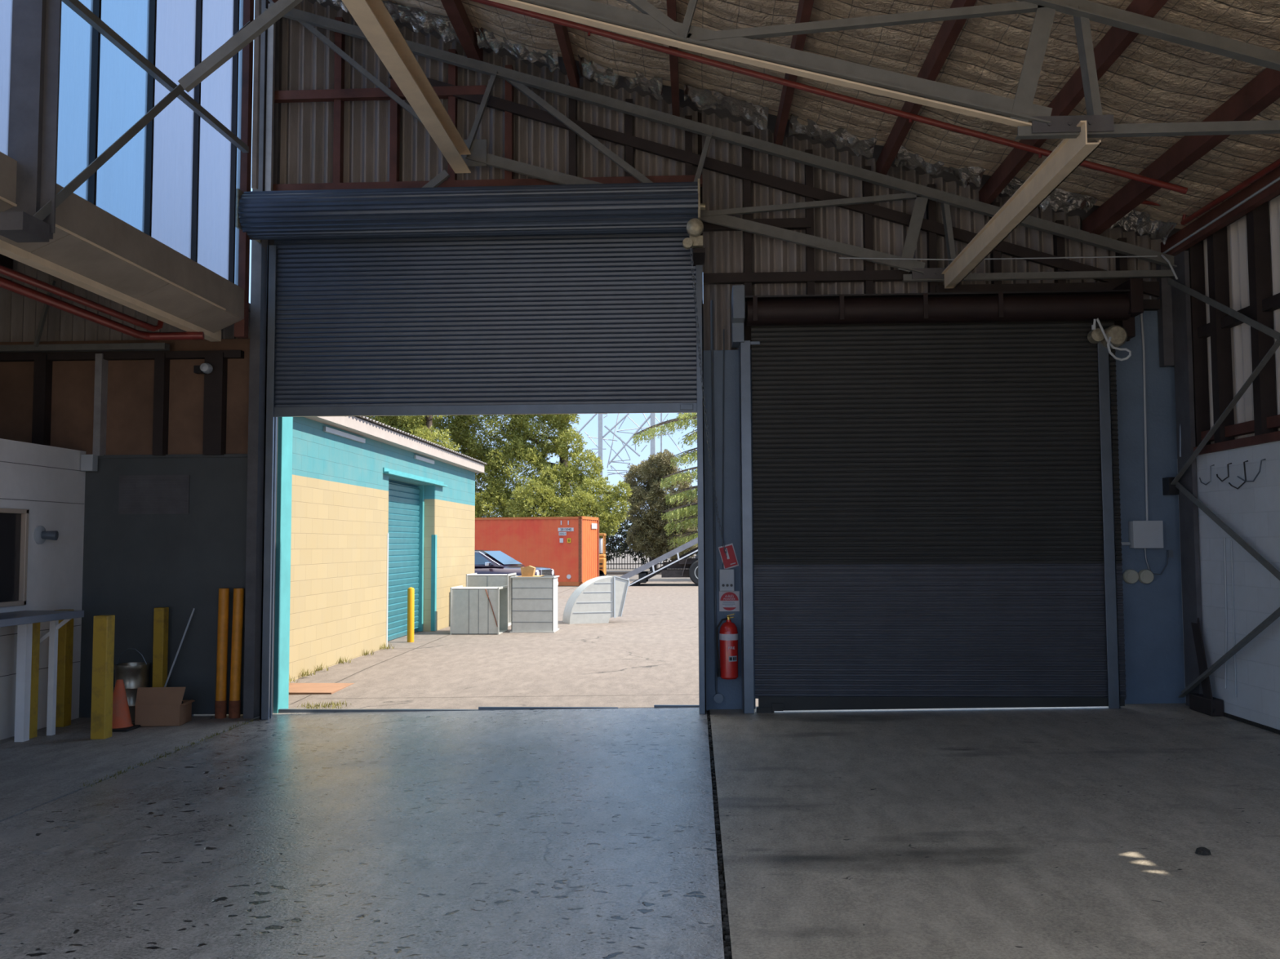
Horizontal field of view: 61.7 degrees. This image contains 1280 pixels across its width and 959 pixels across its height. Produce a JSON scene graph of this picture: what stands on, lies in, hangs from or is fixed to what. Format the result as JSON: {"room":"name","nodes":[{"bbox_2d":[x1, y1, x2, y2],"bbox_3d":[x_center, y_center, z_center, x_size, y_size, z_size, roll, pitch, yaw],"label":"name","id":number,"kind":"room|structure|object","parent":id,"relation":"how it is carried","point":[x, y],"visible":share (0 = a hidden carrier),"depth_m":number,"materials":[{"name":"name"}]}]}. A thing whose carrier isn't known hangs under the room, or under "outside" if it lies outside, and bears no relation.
{"room":"warehouse interior","nodes":[
{"label":"warehouse interior","id":0,"kind":"room"},
{"bbox_2d":[0,438,85,740],"bbox_3d":[-7.144,-0.505,4.508,2.783,5.150,12.600,0,-3,3],"label":"wall","id":1,"kind":"structure","parent":0,"point":[48,482],"depth_m":9.84,"materials":[{"name":"white metal"}]},
{"bbox_2d":[0,507,29,607],"bbox_3d":[-5.574,0.648,8.817,0.145,0.850,1.490,0,-3,3],"label":"window","id":2,"kind":"structure","parent":1,"relation":"in","point":[14,522],"depth_m":9.43,"materials":[{"name":"glass"}]},
{"bbox_2d":[33,525,58,544],"bbox_3d":[-5.401,0.506,9.762,0.158,0.170,0.170,0,-3,3],"label":"wall lamp","id":3,"kind":"object","parent":1,"relation":"attached to","point":[40,535],"visible":1,"depth_m":9.74,"materials":[{"name":"grey plastic"}]},
{"bbox_2d":[0,276,204,340],"bbox_3d":[-4.387,-1.515,5.813,0.544,0.094,7.759,0,-3,3],"label":"pipe","id":4,"kind":"object","parent":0,"point":[5,283],"visible":1,"depth_m":8.70,"materials":[{"name":"red metal"}]},
{"bbox_2d":[0,253,250,311],"bbox_3d":[-6.293,-2.539,4.636,4.400,1.100,12.700,0,-3,3],"label":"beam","id":5,"kind":"structure","parent":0,"point":[6,261],"depth_m":10.57,"materials":[{"name":"red metal"}]},
{"bbox_2d":[0,0,293,717],"bbox_3d":[-5.799,-1.270,10.632,4.558,7.200,0.567,0,-3,0],"label":"wall","id":6,"kind":"structure","parent":0,"point":[166,500],"depth_m":10.47,"materials":[{"name":"grey paint"}]},
{"bbox_2d":[33,280,55,347],"bbox_3d":[-5.798,-1.616,10.403,0.208,0.662,0.040,0,-3,3],"label":"strut","id":7,"kind":"object","parent":6,"relation":"attached to","point":[46,307],"visible":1,"depth_m":10.41,"materials":[{"name":"paint"}]},
{"bbox_2d":[80,454,97,471],"bbox_3d":[-5.370,-0.162,10.440,0.120,0.160,0.090,0,-3,3],"label":"junction box","id":8,"kind":"object","parent":6,"relation":"attached to","point":[89,463],"visible":1,"depth_m":10.40,"materials":[{"name":"grey plastic"}]},
{"bbox_2d":[193,363,213,373],"bbox_3d":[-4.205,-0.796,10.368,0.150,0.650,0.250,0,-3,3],"label":"security camera","id":9,"kind":"object","parent":6,"relation":"attached to","point":[206,368],"visible":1,"depth_m":10.28,"materials":[{"name":"grey plastic"}]},
{"bbox_2d":[288,550,758,719],"bbox_3d":[4.590,7.030,89.623,300.000,0.440,340.000,0,-3,3],"label":"ground","id":10,"kind":"structure","parent":0,"point":[647,656],"depth_m":14.02,"materials":[{"name":"concrete"}]},
{"bbox_2d":[288,683,354,694],"bbox_3d":[-3.714,2.357,12.036,0.770,0.032,0.800,0,-3,3],"label":"plate","id":11,"kind":"object","parent":10,"relation":"on","point":[294,688],"visible":0.71,"depth_m":11.98,"materials":[{"name":"metal"}]},
{"bbox_2d":[297,699,347,708],"bbox_3d":[-3.170,2.264,10.752,0.575,0.054,0.518,0,-3,3],"label":"weeds","id":12,"kind":"object","parent":10,"relation":"on","point":[333,704],"visible":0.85,"depth_m":10.80,"materials":[{"name":"green plant"}]},
{"bbox_2d":[289,643,394,683],"bbox_3d":[-3.980,2.390,14.237,0.356,0.108,4.168,0,-3,3],"label":"weeds","id":13,"kind":"object","parent":10,"relation":"on","point":[307,674],"visible":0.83,"depth_m":14.16,"materials":[{"name":"green plant"}]},
{"bbox_2d":[288,416,487,682],"bbox_3d":[-6.996,0.671,17.169,6.680,4.118,12.800,0,-3,3],"label":"building","id":14,"kind":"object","parent":10,"relation":"on","point":[380,511],"visible":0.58,"depth_m":15.58,"materials":[{"name":"beige brick"}]},
{"bbox_2d":[407,586,414,642],"bbox_3d":[-3.728,2.203,17.412,0.110,0.900,0.110,0,-3,3],"label":"bollard","id":15,"kind":"object","parent":10,"relation":"on","point":[411,591],"visible":1,"depth_m":17.37,"materials":[{"name":"yellow metal"}]},
{"bbox_2d":[365,415,460,450],"bbox_3d":[-12.832,-0.684,50.902,9.127,10.933,4.386,-1,-3,5],"label":"tree","id":16,"kind":"object","parent":10,"relation":"on","point":[424,429],"visible":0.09,"depth_m":50.02,"materials":[{"name":"green plant"}]},
{"bbox_2d":[449,585,507,635],"bbox_3d":[-2.883,2.337,19.252,0.860,0.825,0.920,0,-3,3],"label":"crate","id":17,"kind":"object","parent":10,"relation":"on","point":[474,611],"visible":1,"depth_m":18.82,"materials":[{"name":"metal"}]},
{"bbox_2d":[278,705,698,713],"bbox_3d":[-1.466,2.230,10.361,4.090,0.102,0.115,0,-3,3],"label":"threshold strip","id":18,"kind":"object","parent":10,"relation":"on","point":[281,710],"visible":0.55,"depth_m":10.34,"materials":[{"name":"grey metal"}]},
{"bbox_2d":[466,573,515,626],"bbox_3d":[-2.928,2.360,21.123,0.820,1.005,0.950,0,-3,3],"label":"duct section","id":19,"kind":"object","parent":10,"relation":"on","point":[473,580],"visible":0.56,"depth_m":20.70,"materials":[{"name":"metal"}]},
{"bbox_2d":[474,549,555,575],"bbox_3d":[-4.854,2.845,32.497,4.530,1.425,1.980,-1,-4,20],"label":"car","id":20,"kind":"object","parent":10,"relation":"on","point":[486,562],"visible":0.21,"depth_m":31.68,"materials":[{"name":"paint"}]},
{"bbox_2d":[484,562,491,565],"bbox_3d":[-4.460,2.481,31.421,0.120,0.110,0.190,-1,-4,20],"label":"mirror","id":21,"kind":"object","parent":20,"relation":"on","point":[486,563],"depth_m":31.34,"materials":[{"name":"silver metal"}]},
{"bbox_2d":[410,413,632,537],"bbox_3d":[-5.761,-3.638,53.993,13.015,17.138,6.498,-2,-4,27],"label":"tree","id":22,"kind":"object","parent":10,"relation":"on","point":[540,495],"visible":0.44,"depth_m":52.48,"materials":[{"name":"green plant"}]},
{"bbox_2d":[509,575,559,632],"bbox_3d":[-1.914,2.264,19.523,0.800,0.995,0.750,0,-3,3],"label":"duct section","id":23,"kind":"object","parent":10,"relation":"on","point":[534,600],"visible":0.98,"depth_m":19.18,"materials":[{"name":"metal"}]},
{"bbox_2d":[516,565,543,577],"bbox_3d":[-2.001,1.671,19.562,0.400,0.195,0.740,0,-3,3],"label":"block","id":24,"kind":"object","parent":23,"relation":"on","point":[527,571],"visible":1,"depth_m":19.36,"materials":[{"name":"beige wood"}]},
{"bbox_2d":[475,515,599,586],"bbox_3d":[-4.839,2.803,41.863,6.068,2.620,2.442,-1,-4,13],"label":"shipping container","id":25,"kind":"object","parent":10,"relation":"on","point":[569,546],"visible":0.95,"depth_m":40.47,"materials":[{"name":"orange metal"}]},
{"bbox_2d":[482,512,697,565],"bbox_3d":[5.588,3.709,67.681,38.895,4.518,3.296,0,-3,3],"label":"hedge","id":26,"kind":"object","parent":10,"relation":"on","point":[620,530],"visible":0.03,"depth_m":68.00,"materials":[{"name":"green plant"}]},
{"bbox_2d":[562,575,629,624],"bbox_3d":[-0.894,2.416,21.660,1.227,0.940,0.670,1,-4,-17],"label":"duct elbow","id":27,"kind":"object","parent":10,"relation":"on","point":[597,600],"visible":1,"depth_m":21.40,"materials":[{"name":"metal"}]},
{"bbox_2d":[599,533,606,576],"bbox_3d":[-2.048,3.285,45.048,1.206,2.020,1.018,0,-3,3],"label":"truck","id":28,"kind":"object","parent":10,"relation":"on","point":[602,560],"visible":0.39,"depth_m":44.64,"materials":[{"name":"yellow paint"}]},
{"bbox_2d":[569,413,694,563],"bbox_3d":[-0.643,-6.431,83.618,10.110,26.002,6.250,0,-3,3],"label":"lattice tower","id":29,"kind":"object","parent":10,"relation":"on","point":[652,415],"visible":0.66,"depth_m":80.53,"materials":[{"name":"metal"}]},
{"bbox_2d":[605,535,697,569],"bbox_3d":[2.105,4.463,65.849,25.520,2.100,0.060,0,-3,3],"label":"fence","id":30,"kind":"object","parent":10,"relation":"on","point":[611,540],"visible":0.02,"depth_m":65.97,"materials":[{"name":"black metal"}]},
{"bbox_2d":[620,537,697,586],"bbox_3d":[3.710,2.327,40.916,9.161,3.676,2.565,0,-3,3],"label":"truck","id":31,"kind":"object","parent":10,"relation":"on","point":[682,566],"visible":0.24,"depth_m":39.93,"materials":[{"name":"grey metal"}]},
{"bbox_2d":[622,448,697,571],"bbox_3d":[1.262,1.804,61.220,5.028,7.082,3.304,-1,-4,18],"label":"tree","id":32,"kind":"object","parent":10,"relation":"on","point":[647,533],"visible":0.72,"depth_m":60.56,"materials":[{"name":"green plant"}]},
{"bbox_2d":[631,413,697,548],"bbox_3d":[4.168,-0.832,46.401,9.128,10.678,5.980,0,-3,0],"label":"cedar tree","id":33,"kind":"object","parent":10,"relation":"on","point":[682,420],"visible":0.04,"depth_m":45.96,"materials":[{"name":"green plant"}]},
{"bbox_2d":[0,703,1279,958],"bbox_3d":[-1.733,1.931,4.056,13.300,0.386,12.540,0,-3,3],"label":"floor","id":34,"kind":"structure","parent":0,"point":[1046,833],"depth_m":5.74,"materials":[{"name":"concrete"}]},
{"bbox_2d":[29,622,39,738],"bbox_3d":[-5.325,1.718,9.311,0.125,1.068,0.125,0,-3,3],"label":"post","id":35,"kind":"object","parent":34,"relation":"on","point":[36,626],"visible":0.27,"depth_m":9.31,"materials":[{"name":"yellow paint"}]},
{"bbox_2d":[0,610,84,742],"bbox_3d":[-5.303,1.595,7.598,0.545,1.089,3.800,0,-3,3],"label":"table","id":36,"kind":"object","parent":34,"relation":"on","point":[24,620],"visible":0.98,"depth_m":9.14,"materials":[{"name":"white paint"}]},
{"bbox_2d":[54,609,74,727],"bbox_3d":[-5.358,1.750,9.929,0.125,1.079,0.125,0,-3,3],"label":"post","id":37,"kind":"object","parent":34,"relation":"on","point":[65,633],"visible":0.76,"depth_m":9.88,"materials":[{"name":"yellow paint"}]},
{"bbox_2d":[90,615,115,739],"bbox_3d":[-4.632,1.704,9.231,0.125,1.056,0.125,0,-3,3],"label":"post","id":38,"kind":"object","parent":34,"relation":"on","point":[103,655],"visible":1,"depth_m":9.18,"materials":[{"name":"yellow paint"}]},
{"bbox_2d":[111,679,142,732],"bbox_3d":[-4.701,2.031,9.665,0.320,0.440,0.320,0,-3,3],"label":"traffic cone","id":39,"kind":"object","parent":34,"relation":"on","point":[122,720],"visible":0.81,"depth_m":9.61,"materials":[{"name":"orange plastic"}]},
{"bbox_2d":[114,648,150,722],"bbox_3d":[-4.832,1.946,10.181,0.316,0.676,0.312,0,-3,3],"label":"drum","id":40,"kind":"object","parent":34,"relation":"on","point":[134,676],"visible":0.54,"depth_m":10.06,"materials":[{"name":"metal"}]},
{"bbox_2d":[151,607,168,687],"bbox_3d":[-4.581,1.758,10.221,0.100,1.066,0.100,0,-3,3],"label":"post","id":41,"kind":"object","parent":34,"relation":"on","point":[161,615],"visible":0.56,"depth_m":10.19,"materials":[{"name":"yellow paint"}]},
{"bbox_2d":[134,687,195,726],"bbox_3d":[-4.374,2.077,9.886,0.455,0.355,0.330,0,-3,-4],"label":"cardboard box","id":42,"kind":"object","parent":34,"relation":"on","point":[154,706],"visible":1,"depth_m":9.75,"materials":[{"name":"brown cardboard"}]},
{"bbox_2d":[83,720,256,787],"bbox_3d":[-3.682,2.158,8.624,0.206,0.036,2.754,0,-3,3],"label":"weeds","id":43,"kind":"object","parent":34,"relation":"on","point":[230,728],"visible":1,"depth_m":8.33,"materials":[{"name":"green plant"}]},
{"bbox_2d":[164,608,195,687],"bbox_3d":[-4.452,1.755,10.224,0.357,1.038,0.017,1,-4,-21],"label":"handle","id":44,"kind":"object","parent":34,"relation":"on","point":[193,609],"visible":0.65,"depth_m":10.24,"materials":[{"name":"grey plastic"}]},
{"bbox_2d":[214,588,229,719],"bbox_3d":[-3.988,1.655,10.216,0.110,1.227,0.104,0,-3,3],"label":"post","id":45,"kind":"object","parent":34,"relation":"on","point":[220,702],"visible":1,"depth_m":10.18,"materials":[{"name":"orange metal"}]},
{"bbox_2d":[228,588,244,719],"bbox_3d":[-3.848,1.653,10.209,0.120,1.225,0.104,0,-3,3],"label":"post","id":46,"kind":"object","parent":34,"relation":"on","point":[234,702],"visible":1,"depth_m":10.17,"materials":[{"name":"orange metal"}]},
{"bbox_2d":[234,0,275,718],"bbox_3d":[-3.684,-1.250,10.183,0.170,7.013,0.580,0,-3,3],"label":"column","id":47,"kind":"structure","parent":34,"relation":"on","point":[261,126],"depth_m":10.23,"materials":[{"name":"grey metal"}]},
{"bbox_2d":[0,151,244,341],"bbox_3d":[-4.253,-1.876,4.191,0.608,0.455,12.100,0,-3,3],"label":"beam","id":48,"kind":"structure","parent":47,"relation":"attached to","point":[91,249],"depth_m":8.02,"materials":[{"name":"beige metal"}]},
{"bbox_2d":[4,0,62,239],"bbox_3d":[-3.762,-3.240,6.755,0.290,3.450,0.180,0,-3,3],"label":"column","id":49,"kind":"structure","parent":48,"relation":"attached to","point":[34,86],"depth_m":6.62,"materials":[{"name":"grey metal"}]},
{"bbox_2d":[0,0,250,242],"bbox_3d":[-3.667,-2.801,7.891,0.200,2.844,3.655,0,-3,3],"label":"brace","id":50,"kind":"object","parent":49,"relation":"attached to","point":[16,226],"visible":0.89,"depth_m":7.29,"materials":[{"name":"paint"}]},
{"bbox_2d":[177,0,1279,139],"bbox_3d":[0.503,-3.499,6.661,8.683,2.878,0.155,0,-3,3],"label":"roof truss","id":51,"kind":"object","parent":49,"relation":"attached to","point":[739,45],"visible":1,"depth_m":6.52,"materials":[{"name":"metal"}]},
{"bbox_2d":[941,120,1101,288],"bbox_3d":[2.769,-1.955,8.151,0.115,0.145,3.600,0,-3,3],"label":"beam","id":52,"kind":"structure","parent":51,"relation":"attached to","point":[1070,153],"depth_m":7.59,"materials":[{"name":"beige metal"}]},
{"bbox_2d":[0,264,164,331],"bbox_3d":[-4.453,-1.627,5.295,0.090,0.246,8.413,0,-3,3],"label":"pipe","id":53,"kind":"object","parent":48,"relation":"attached to","point":[4,270],"visible":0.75,"depth_m":8.17,"materials":[{"name":"metal"}]},
{"bbox_2d":[0,0,239,283],"bbox_3d":[-4.018,-3.661,4.146,0.060,3.120,11.848,0,-3,3],"label":"window","id":54,"kind":"structure","parent":48,"relation":"on","point":[189,183],"depth_m":8.89,"materials":[{"name":"clear glass"}]},
{"bbox_2d":[1155,250,1203,706],"bbox_3d":[4.925,-0.007,9.770,0.130,4.118,0.380,0,-3,3],"label":"column","id":55,"kind":"structure","parent":34,"relation":"on","point":[1174,314],"depth_m":9.71,"materials":[{"name":"grey metal"}]},
{"bbox_2d":[264,1,1177,282],"bbox_3d":[0.685,-3.286,10.220,8.683,2.878,0.155,0,-3,3],"label":"roof truss","id":56,"kind":"object","parent":55,"relation":"attached to","point":[478,157],"visible":0.69,"depth_m":10.14,"materials":[{"name":"metal"}]},
{"bbox_2d":[839,255,1157,260],"bbox_3d":[3.296,-2.054,9.884,2.893,0.048,0.011,0,-3,3],"label":"wire","id":57,"kind":"object","parent":56,"relation":"attached to","point":[1136,255],"visible":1,"depth_m":9.88,"materials":[{"name":"grey plastic"}]},
{"bbox_2d":[1160,253,1177,279],"bbox_3d":[4.814,-1.937,9.735,0.018,0.305,0.298,0,-3,3],"label":"loose cable","id":58,"kind":"object","parent":56,"relation":"hanging from","point":[1162,255],"visible":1,"depth_m":9.70,"materials":[{"name":"grey plastic"}]},
{"bbox_2d":[1179,423,1181,457],"bbox_3d":[4.963,-0.362,9.735,0.065,1.081,0.148,0,-3,3],"label":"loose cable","id":59,"kind":"object","parent":55,"relation":"attached to","point":[1180,424],"visible":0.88,"depth_m":9.79,"materials":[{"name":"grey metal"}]},
{"bbox_2d":[1162,277,1279,697],"bbox_3d":[4.870,-0.020,8.933,0.105,3.900,2.146,0,-3,3],"label":"brace","id":60,"kind":"object","parent":55,"relation":"attached to","point":[1171,486],"visible":0.97,"depth_m":8.88,"materials":[{"name":"paint"}]},
{"bbox_2d":[1195,847,1210,855],"bbox_3d":[2.745,1.810,5.221,0.069,0.030,0.068,0,-3,3],"label":"lump","id":61,"kind":"object","parent":34,"relation":"on","point":[1200,851],"visible":1,"depth_m":5.20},
{"bbox_2d":[1191,617,1215,712],"bbox_3d":[4.928,1.554,9.402,0.034,0.996,0.563,-1,-4,12],"label":"leaning board","id":62,"kind":"object","parent":34,"relation":"on","point":[1200,651],"visible":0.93,"depth_m":9.39,"materials":[{"name":"wood"}]},
{"bbox_2d":[1189,693,1223,716],"bbox_3d":[4.927,1.959,9.316,0.110,0.140,0.410,0,-3,3],"label":"timber offcut","id":63,"kind":"object","parent":34,"relation":"on","point":[1197,703],"visible":0.98,"depth_m":9.20,"materials":[{"name":"black wood"}]},
{"bbox_2d":[272,0,1185,711],"bbox_3d":[0.724,-1.387,10.348,8.820,7.216,0.300,0,-3,3],"label":"wall","id":64,"kind":"structure","parent":0,"point":[340,130],"depth_m":10.35,"materials":[{"name":"grey metal"}]},
{"bbox_2d":[235,178,706,719],"bbox_3d":[-1.564,-0.241,9.964,4.372,4.945,0.722,0,-3,3],"label":"door","id":65,"kind":"structure","parent":64,"relation":"in","point":[550,299],"depth_m":10.13,"materials":[{"name":"metal"}]},
{"bbox_2d":[682,217,705,271],"bbox_3d":[0.496,-2.164,9.904,0.205,0.278,0.860,0,-3,3],"label":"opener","id":66,"kind":"object","parent":65,"relation":"attached to","point":[695,227],"visible":0.99,"depth_m":9.58,"materials":[{"name":"beige metal"}]},
{"bbox_2d":[689,247,727,557],"bbox_3d":[0.610,-0.673,9.797,0.068,2.774,0.709,-2,-4,29],"label":"chain","id":67,"kind":"object","parent":66,"relation":"hanging from","point":[691,252],"visible":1,"depth_m":9.75,"materials":[{"name":"grey metal"}]},
{"bbox_2d":[711,300,723,703],"bbox_3d":[0.729,0.188,10.161,0.089,3.825,0.040,0,-3,3],"label":"conduit","id":68,"kind":"object","parent":64,"relation":"attached to","point":[718,698],"visible":1,"depth_m":10.14,"materials":[{"name":"grey metal"}]},
{"bbox_2d":[722,328,724,568],"bbox_3d":[0.795,-0.303,10.194,0.038,2.280,0.014,0,-3,3],"label":"conduit","id":69,"kind":"object","parent":64,"relation":"attached to","point":[723,329],"visible":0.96,"depth_m":10.19,"materials":[{"name":"grey metal"}]},
{"bbox_2d":[715,613,737,679],"bbox_3d":[0.832,1.553,9.996,0.180,0.603,0.194,-2,-4,31],"label":"fire extinguisher","id":70,"kind":"object","parent":64,"relation":"attached to","point":[727,668],"visible":1,"depth_m":9.92,"materials":[{"name":"red metal"}]},
{"bbox_2d":[719,568,734,591],"bbox_3d":[0.818,0.949,10.091,0.139,0.207,0.083,0,-3,3],"label":"box","id":71,"kind":"object","parent":64,"relation":"attached to","point":[726,581],"visible":1,"depth_m":10.06,"materials":[{"name":"grey plastic"}]},
{"bbox_2d":[718,543,738,568],"bbox_3d":[0.837,0.728,10.125,0.195,0.251,0.013,0,-3,3],"label":"fire sign","id":72,"kind":"object","parent":64,"relation":"attached to","point":[731,562],"visible":0.93,"depth_m":10.12,"materials":[{"name":"red plastic"}]},
{"bbox_2d":[719,591,739,611],"bbox_3d":[0.844,1.150,10.109,0.189,0.191,0.015,0,-3,3],"label":"sign","id":73,"kind":"object","parent":64,"relation":"attached to","point":[729,601],"visible":1,"depth_m":10.11,"materials":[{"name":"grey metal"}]},
{"bbox_2d":[730,278,1143,713],"bbox_3d":[2.702,0.175,9.832,3.670,3.915,0.500,0,-3,3],"label":"door","id":74,"kind":"structure","parent":64,"relation":"in","point":[936,491],"depth_m":9.84,"materials":[{"name":"grey metal"}]},
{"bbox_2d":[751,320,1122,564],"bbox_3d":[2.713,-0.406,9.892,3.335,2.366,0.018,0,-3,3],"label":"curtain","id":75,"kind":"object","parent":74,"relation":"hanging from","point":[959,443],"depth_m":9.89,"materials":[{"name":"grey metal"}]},
{"bbox_2d":[1087,324,1127,350],"bbox_3d":[4.260,-1.291,9.880,0.324,0.200,0.420,0,-3,3],"label":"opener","id":76,"kind":"object","parent":74,"relation":"attached to","point":[1118,334],"visible":0.84,"depth_m":9.68,"materials":[{"name":"beige metal"}]},
{"bbox_2d":[1091,318,1131,360],"bbox_3d":[4.212,-1.253,9.570,0.335,0.384,0.061,0,-3,3],"label":"loose cable","id":77,"kind":"object","parent":76,"relation":"hanging from","point":[1093,326],"visible":1,"depth_m":9.56,"materials":[{"name":"grey plastic"}]},
{"bbox_2d":[1120,542,1130,545],"bbox_3d":[4.491,0.597,9.946,0.115,0.032,0.032,0,-3,3],"label":"conduit","id":78,"kind":"object","parent":64,"relation":"attached to","point":[1122,543],"visible":0.65,"depth_m":9.93,"materials":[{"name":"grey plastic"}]},
{"bbox_2d":[1122,569,1138,583],"bbox_3d":[4.548,0.900,9.916,0.132,0.132,0.059,0,-3,3],"label":"power socket","id":79,"kind":"object","parent":64,"relation":"attached to","point":[1129,576],"visible":0.99,"depth_m":9.89,"materials":[{"name":"plastic"}]},
{"bbox_2d":[1140,312,1148,520],"bbox_3d":[4.718,-0.602,10.006,0.044,1.982,0.022,0,-3,3],"label":"conduit","id":80,"kind":"object","parent":64,"relation":"attached to","point":[1141,314],"visible":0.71,"depth_m":10.00,"materials":[{"name":"grey plastic"}]},
{"bbox_2d":[1128,520,1163,548],"bbox_3d":[4.678,0.508,9.903,0.270,0.253,0.118,0,-3,3],"label":"electrical box","id":81,"kind":"object","parent":64,"relation":"attached to","point":[1142,534],"visible":1,"depth_m":9.85,"materials":[{"name":"grey plastic"}]},
{"bbox_2d":[1144,548,1173,574],"bbox_3d":[4.806,0.758,9.921,0.250,0.252,0.040,0,-3,3],"label":"cable","id":82,"kind":"object","parent":81,"relation":"hanging from","point":[1169,553],"visible":0.99,"depth_m":9.90,"materials":[{"name":"grey metal"}]},
{"bbox_2d":[1137,569,1154,583],"bbox_3d":[4.683,0.899,9.909,0.132,0.132,0.059,0,-3,3],"label":"power socket","id":83,"kind":"object","parent":64,"relation":"attached to","point":[1145,576],"visible":1,"depth_m":9.88,"materials":[{"name":"plastic"}]},
{"bbox_2d":[271,0,1279,256],"bbox_3d":[0.439,-3.901,4.288,9.100,3.002,12.530,0,-3,3],"label":"ceiling","id":84,"kind":"structure","parent":0,"point":[1142,78],"depth_m":8.52,"materials":[{"name":"metal"}]},
{"bbox_2d":[470,0,1187,194],"bbox_3d":[0.008,-3.435,8.430,8.308,2.586,0.048,0,-3,3],"label":"pipe","id":85,"kind":"object","parent":84,"relation":"attached to","point":[589,29],"visible":1,"depth_m":8.32,"materials":[{"name":"red metal"}]},
{"bbox_2d":[1140,158,1279,225],"bbox_3d":[4.411,-2.463,6.640,0.472,0.280,5.570,0,-3,3],"label":"pipe","id":86,"kind":"object","parent":84,"relation":"attached to","point":[1275,164],"visible":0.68,"depth_m":8.58,"materials":[{"name":"grey metal"}]},
{"bbox_2d":[1162,176,1279,253],"bbox_3d":[4.745,-2.329,7.042,0.022,0.093,6.034,0,-3,3],"label":"beam","id":87,"kind":"structure","parent":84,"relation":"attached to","point":[1277,180],"depth_m":8.84,"materials":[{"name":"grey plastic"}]},
{"bbox_3d":[0.322,-3.710,3.122,8.683,2.878,0.155,0,-3,3],"label":"roof truss","id":88,"kind":"object","parent":84,"relation":"attached to","visible":0},
{"bbox_2d":[342,0,471,173],"bbox_3d":[-1.910,-3.253,5.758,0.150,0.240,8.901,0,-3,3],"label":"beam","id":89,"kind":"structure","parent":88,"relation":"attached to","point":[373,18],"depth_m":8.19,"materials":[{"name":"beige metal"}]},
{"bbox_2d":[1177,194,1279,734],"bbox_3d":[4.790,-0.466,3.796,0.250,4.518,12.400,0,-3,3],"label":"wall","id":90,"kind":"structure","parent":0,"point":[1237,266],"depth_m":8.91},
{"bbox_2d":[1199,464,1213,484],"bbox_3d":[4.953,-0.036,9.355,0.036,0.174,0.218,0,-3,3],"label":"wall hook","id":91,"kind":"object","parent":90,"relation":"attached to","point":[1213,464],"visible":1,"depth_m":9.26,"materials":[{"name":"grey metal"}]},
{"bbox_2d":[1216,462,1231,481],"bbox_3d":[4.936,-0.058,9.047,0.037,0.155,0.207,0,-3,3],"label":"wall hook","id":92,"kind":"object","parent":90,"relation":"attached to","point":[1230,463],"visible":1,"depth_m":8.96,"materials":[{"name":"black metal"}]},
{"bbox_2d":[1228,460,1248,489],"bbox_3d":[4.924,-0.033,8.804,0.037,0.231,0.281,0,-3,3],"label":"wall hook","id":93,"kind":"object","parent":90,"relation":"attached to","point":[1229,483],"visible":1,"depth_m":8.69,"materials":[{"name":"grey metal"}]},
{"bbox_2d":[1237,458,1266,481],"bbox_3d":[4.914,-0.066,8.606,0.038,0.176,0.385,0,-3,3],"label":"wall hook","id":94,"kind":"object","parent":90,"relation":"attached to","point":[1259,472],"visible":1,"depth_m":8.49,"materials":[{"name":"grey metal"}]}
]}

